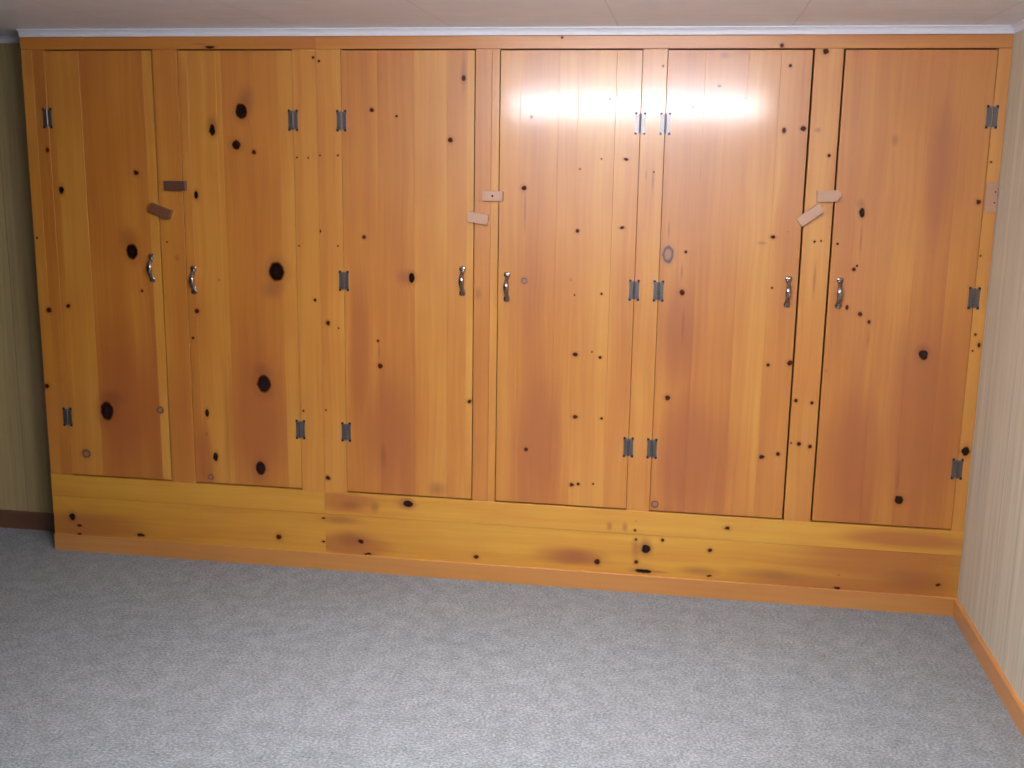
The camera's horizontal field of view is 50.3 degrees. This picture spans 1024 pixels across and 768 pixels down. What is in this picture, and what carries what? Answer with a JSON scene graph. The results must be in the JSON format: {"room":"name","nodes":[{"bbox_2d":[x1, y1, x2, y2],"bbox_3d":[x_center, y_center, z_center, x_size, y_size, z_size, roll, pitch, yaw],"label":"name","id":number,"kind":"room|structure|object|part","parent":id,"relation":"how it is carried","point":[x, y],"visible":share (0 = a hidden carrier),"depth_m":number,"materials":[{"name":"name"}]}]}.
{"room":"basement room","nodes":[
{"label":"basement room","id":0,"kind":"room"},
{"bbox_2d":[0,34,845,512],"bbox_3d":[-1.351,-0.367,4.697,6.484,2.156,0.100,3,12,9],"label":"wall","id":1,"kind":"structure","parent":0,"point":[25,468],"depth_m":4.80,"materials":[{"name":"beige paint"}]},
{"bbox_2d":[0,36,19,42],"bbox_3d":[-3.180,-1.484,4.713,2.566,0.027,0.019,3,12,9],"label":"trim","id":2,"kind":"structure","parent":1,"relation":"attached to","point":[3,39],"depth_m":4.54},
{"bbox_2d":[0,509,54,530],"bbox_3d":[-3.210,0.575,5.132,2.566,0.082,0.012,3,12,9],"label":"baseboard","id":3,"kind":"structure","parent":1,"relation":"attached to","point":[31,520],"depth_m":4.97,"materials":[{"name":"brown wood"}]},
{"bbox_2d":[0,527,1023,767],"bbox_3d":[-2.029,1.530,0.890,6.484,0.080,8.420,3,12,9],"label":"floor","id":4,"kind":"structure","parent":0,"point":[108,660],"depth_m":3.62,"materials":[{"name":"grey carpet"}]},
{"bbox_2d":[20,36,325,552],"bbox_3d":[-1.345,-0.318,4.523,1.219,2.128,0.252,3,12,9],"label":"closet","id":5,"kind":"object","parent":4,"relation":"on","point":[174,181],"visible":1,"depth_m":4.41,"materials":[{"name":"brown wood"}]},
{"bbox_3d":[-1.638,-0.458,4.457,0.450,1.733,0.018,3,12,9],"label":"door","id":6,"kind":"part","parent":5,"relation":"part of","materials":[{"name":"brown wood"}]},
{"bbox_3d":[-1.459,-0.466,4.399,0.025,0.115,0.033,3,12,9],"label":"door pull","id":7,"kind":"part","parent":5,"relation":"part of","materials":[{"name":"silver metal"}]},
{"bbox_3d":[-1.343,-1.323,4.237,1.218,0.047,0.020,3,12,9],"label":"rail","id":8,"kind":"part","parent":5,"relation":"part of","materials":[{"name":"brown wood"}]},
{"bbox_3d":[-1.317,-0.342,4.639,1.198,2.127,0.008,3,12,9],"label":"panel","id":9,"kind":"part","parent":5,"relation":"part of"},
{"bbox_3d":[-1.370,0.458,4.595,1.218,0.096,0.022,3,12,9],"label":"rail","id":10,"kind":"part","parent":5,"relation":"part of","materials":[{"name":"brown wood"}]},
{"bbox_3d":[-1.284,-0.416,4.380,0.025,0.115,0.033,3,12,9],"label":"door pull","id":11,"kind":"part","parent":5,"relation":"part of","materials":[{"name":"silver metal"}]},
{"bbox_3d":[-1.079,-0.432,4.371,0.462,1.733,0.018,3,12,9],"label":"door","id":12,"kind":"part","parent":5,"relation":"part of","materials":[{"name":"brown wood"}]},
{"bbox_2d":[316,34,1013,597],"bbox_3d":[0.489,-0.233,4.238,2.498,2.128,0.252,3,12,9],"label":"closet","id":13,"kind":"object","parent":4,"relation":"on","point":[701,307],"visible":1,"depth_m":4.12,"materials":[{"name":"brown wood"}]},
{"bbox_3d":[-0.404,-0.401,4.266,0.516,1.733,0.018,3,12,9],"label":"door","id":14,"kind":"part","parent":13,"relation":"part of","materials":[{"name":"brown wood"}]},
{"bbox_3d":[-0.194,-0.395,4.205,0.025,0.115,0.033,3,12,9],"label":"door pull","id":15,"kind":"part","parent":13,"relation":"part of","materials":[{"name":"silver metal"}]},
{"bbox_2d":[54,533,956,615],"bbox_3d":[-0.143,0.765,4.441,3.718,0.072,0.007,3,12,9],"label":"trim","id":16,"kind":"structure","parent":13,"relation":"attached to","point":[904,603],"depth_m":4.41,"materials":[{"name":"brown wood"}]},
{"bbox_3d":[-0.022,-0.370,4.182,0.025,0.115,0.033,3,12,9],"label":"door pull","id":17,"kind":"part","parent":13,"relation":"part of","materials":[{"name":"silver metal"}]},
{"bbox_3d":[0.205,-0.373,4.171,0.520,1.733,0.018,3,12,9],"label":"door","id":18,"kind":"part","parent":13,"relation":"part of","materials":[{"name":"brown wood"}]},
{"bbox_3d":[0.465,0.543,4.310,2.498,0.096,0.022,3,12,9],"label":"rail","id":19,"kind":"part","parent":13,"relation":"part of","materials":[{"name":"brown wood"}]},
{"bbox_3d":[0.491,-1.238,3.952,2.498,0.047,0.020,3,12,9],"label":"rail","id":20,"kind":"part","parent":13,"relation":"part of","materials":[{"name":"brown wood"}]},
{"bbox_3d":[0.517,-0.257,4.355,2.478,2.127,0.008,3,12,9],"label":"panel","id":21,"kind":"part","parent":13,"relation":"part of","materials":[{"name":"brown wood"}]},
{"bbox_3d":[0.804,-0.345,4.079,0.506,1.733,0.018,3,12,9],"label":"door","id":22,"kind":"part","parent":13,"relation":"part of","materials":[{"name":"brown wood"}]},
{"bbox_3d":[1.017,-0.337,4.018,0.025,0.115,0.033,3,12,9],"label":"door pull","id":23,"kind":"part","parent":13,"relation":"part of","materials":[{"name":"silver metal"}]},
{"bbox_3d":[1.198,-0.331,3.990,0.025,0.115,0.033,3,12,9],"label":"door pull","id":24,"kind":"part","parent":13,"relation":"part of","materials":[{"name":"silver metal"}]},
{"bbox_3d":[1.415,-0.317,3.984,0.507,1.733,0.018,3,12,9],"label":"door","id":25,"kind":"part","parent":13,"relation":"part of","materials":[{"name":"brown wood"}]},
{"bbox_2d":[0,0,1023,35],"bbox_3d":[-1.996,-0.671,0.446,6.484,0.100,8.420,3,12,9],"label":"ceiling","id":26,"kind":"structure","parent":0,"point":[14,14],"depth_m":3.62,"materials":[{"name":"paint"}]},
{"bbox_2d":[957,30,1023,704],"bbox_3d":[1.138,0.580,0.180,0.100,2.156,8.220,3,12,9],"label":"wall","id":27,"kind":"structure","parent":0,"point":[991,575],"depth_m":3.68,"materials":[{"name":"beige wood"}]},
{"bbox_2d":[16,25,1014,36],"bbox_3d":[-0.113,-1.298,4.019,3.718,0.027,0.019,3,12,9],"label":"trim","id":28,"kind":"structure","parent":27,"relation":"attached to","point":[869,29],"depth_m":3.99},
{"bbox_2d":[953,599,1023,738],"bbox_3d":[1.049,1.620,0.281,0.012,0.074,7.988,3,12,9],"label":"baseboard","id":29,"kind":"structure","parent":27,"relation":"attached to","point":[1005,691],"depth_m":3.64,"materials":[{"name":"brown wood"}]},
{"bbox_2d":[1011,19,1023,32],"bbox_3d":[1.076,-0.443,-0.137,0.019,0.027,7.981,3,12,9],"label":"trim","id":30,"kind":"structure","parent":27,"relation":"attached to","point":[1018,26],"depth_m":3.67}
]}

